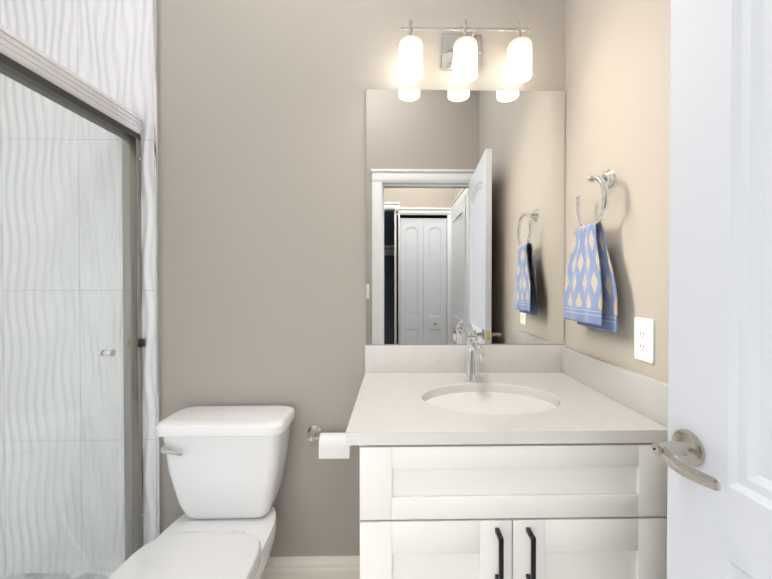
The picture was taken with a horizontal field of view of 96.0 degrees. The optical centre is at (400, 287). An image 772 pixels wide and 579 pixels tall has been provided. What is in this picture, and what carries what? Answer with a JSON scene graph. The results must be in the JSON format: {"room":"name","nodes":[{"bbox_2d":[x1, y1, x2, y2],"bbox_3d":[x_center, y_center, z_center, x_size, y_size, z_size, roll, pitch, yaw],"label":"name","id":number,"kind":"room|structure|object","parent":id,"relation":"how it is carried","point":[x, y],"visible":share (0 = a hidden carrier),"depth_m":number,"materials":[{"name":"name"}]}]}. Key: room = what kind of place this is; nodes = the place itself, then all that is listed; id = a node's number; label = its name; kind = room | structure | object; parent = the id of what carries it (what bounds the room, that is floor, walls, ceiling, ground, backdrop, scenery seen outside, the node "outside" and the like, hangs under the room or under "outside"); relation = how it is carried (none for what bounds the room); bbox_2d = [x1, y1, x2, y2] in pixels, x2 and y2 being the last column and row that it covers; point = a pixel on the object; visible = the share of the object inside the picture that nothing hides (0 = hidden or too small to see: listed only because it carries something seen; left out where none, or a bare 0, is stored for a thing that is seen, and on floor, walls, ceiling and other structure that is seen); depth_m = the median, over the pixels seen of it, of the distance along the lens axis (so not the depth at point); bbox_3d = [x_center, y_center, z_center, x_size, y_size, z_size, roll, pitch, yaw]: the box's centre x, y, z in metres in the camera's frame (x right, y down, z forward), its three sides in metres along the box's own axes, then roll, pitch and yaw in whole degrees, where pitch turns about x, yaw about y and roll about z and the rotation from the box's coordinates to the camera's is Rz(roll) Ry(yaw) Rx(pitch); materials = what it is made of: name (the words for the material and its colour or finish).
{"room":"bathroom","nodes":[
{"label":"bathroom","id":0,"kind":"room"},
{"bbox_2d":[158,0,565,556],"bbox_3d":[-0.602,-0.296,1.399,2.800,3.050,0.100,0,1,-1],"label":"wall","id":1,"kind":"structure","parent":0,"point":[262,155],"depth_m":1.35,"materials":[{"name":"beige paint"}]},
{"bbox_2d":[153,0,161,537],"bbox_3d":[-0.936,-0.383,1.335,0.013,2.875,0.013,0,1,-1],"label":"trim","id":2,"kind":"structure","parent":1,"relation":"attached to","point":[157,254],"depth_m":1.33,"materials":[{"name":"silver metal"}]},
{"bbox_2d":[261,555,359,578],"bbox_3d":[-0.520,1.142,1.355,0.818,0.175,0.016,0,1,-1],"label":"baseboard","id":3,"kind":"structure","parent":1,"relation":"attached to","point":[318,567],"depth_m":1.35,"materials":[{"name":"white wood"}]},
{"bbox_2d":[307,425,350,458],"bbox_3d":[-0.264,0.580,1.316,0.197,0.085,0.097,0,1,-1],"label":"toilet paper holder","id":4,"kind":"object","parent":1,"relation":"attached to","point":[333,446],"visible":0.9,"depth_m":1.27,"materials":[{"name":"white paper"}]},
{"bbox_2d":[366,89,564,344],"bbox_3d":[0.256,-0.275,1.362,0.779,0.992,0.005,0,1,-1],"label":"mirror","id":5,"kind":"object","parent":1,"relation":"attached to","point":[465,206],"visible":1,"depth_m":1.36,"materials":[{"name":"clear glass"}]},
{"bbox_2d":[399,18,531,83],"bbox_3d":[0.240,-0.890,1.301,0.492,0.213,0.116,0,1,-1],"label":"sconce","id":6,"kind":"object","parent":1,"relation":"attached to","point":[462,56],"visible":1,"depth_m":1.27,"materials":[{"name":"white glass"}]},
{"bbox_2d":[564,0,670,382],"bbox_3d":[0.725,-0.283,-0.027,0.100,3.050,2.800,0,1,-1],"label":"wall","id":7,"kind":"structure","parent":0,"point":[617,86],"depth_m":1.02,"materials":[{"name":"beige paint"}]},
{"bbox_2d":[564,169,617,332],"bbox_3d":[0.614,-0.122,1.100,0.081,0.497,0.234,0,1,-1],"label":"towel ring","id":8,"kind":"object","parent":7,"relation":"attached to","point":[590,295],"visible":1,"depth_m":1.06,"materials":[{"name":"blue fabric"}]},
{"bbox_2d":[564,222,617,332],"bbox_3d":[0.595,-0.039,1.100,0.043,0.333,0.236,0,1,-1],"label":"towel","id":9,"kind":"object","parent":8,"relation":"hanging from","point":[590,291],"depth_m":1.06,"materials":[{"name":"blue fabric"}]},
{"bbox_2d":[634,317,654,363],"bbox_3d":[0.653,0.139,0.933,0.009,0.115,0.070,0,1,-1],"label":"electrical outlet plate","id":10,"kind":"object","parent":7,"relation":"attached to","point":[644,339],"visible":1,"depth_m":0.93,"materials":[{"name":"white plastic"}]},
{"bbox_2d":[651,0,771,578],"bbox_3d":[0.554,0.212,0.332,0.172,2.030,0.711,0,1,-1],"label":"bathroom door","id":11,"kind":"structure","parent":7,"relation":"in","point":[714,452],"depth_m":0.58,"materials":[{"name":"white wood"}]},
{"bbox_3d":[-0.915,1.277,-0.618,3.500,0.060,4.250,0,1,-1],"label":"floor","id":12,"kind":"structure","parent":0,"visible":0},
{"bbox_2d":[0,572,112,578],"bbox_3d":[-1.449,1.171,0.646,0.762,0.130,1.384,0,1,-1],"label":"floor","id":13,"kind":"structure","parent":12,"relation":"on","point":[46,575],"depth_m":1.32,"materials":[{"name":"white tile"}]},
{"bbox_2d":[108,406,294,578],"bbox_3d":[-0.606,0.842,0.983,0.428,0.781,0.748,0,1,-1],"label":"toilet","id":14,"kind":"object","parent":12,"relation":"on","point":[226,465],"visible":1,"depth_m":1.17,"materials":[{"name":"white ceramic"}]},
{"bbox_2d":[346,322,667,578],"bbox_3d":[0.260,0.682,1.075,0.784,1.101,0.591,0,1,-1],"label":"bathroom vanity","id":15,"kind":"object","parent":12,"relation":"on","point":[478,460],"visible":0.98,"depth_m":0.82,"materials":[{"name":"white"}]},
{"bbox_2d":[464,322,483,381],"bbox_3d":[0.259,0.230,1.219,0.058,0.200,0.198,0,1,-1],"label":"faucet","id":16,"kind":"object","parent":15,"relation":"on","point":[475,354],"depth_m":1.23,"materials":[{"name":"silver metal"}]},
{"bbox_3d":[-1.008,1.158,0.650,0.120,0.155,1.392,0,1,-1],"label":"sill","id":17,"kind":"structure","parent":12,"relation":"on","visible":0},
{"bbox_2d":[0,24,144,578],"bbox_3d":[-1.005,0.215,0.643,0.074,1.731,1.390,0,1,-1],"label":"shower door","id":18,"kind":"structure","parent":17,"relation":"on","point":[23,62],"depth_m":1.16,"materials":[{"name":"clear glass"}]},
{"bbox_3d":[-1.887,-0.289,0.565,0.100,3.050,1.520,0,1,-1],"label":"wall","id":19,"kind":"structure","parent":0,"visible":0},
{"bbox_2d":[0,0,156,573],"bbox_3d":[-1.381,-0.345,1.330,0.880,2.950,0.008,0,1,-1],"label":"tiled wall","id":20,"kind":"structure","parent":19,"relation":"attached to","point":[106,47],"depth_m":1.31,"materials":[{"name":"white tile"}]}
]}

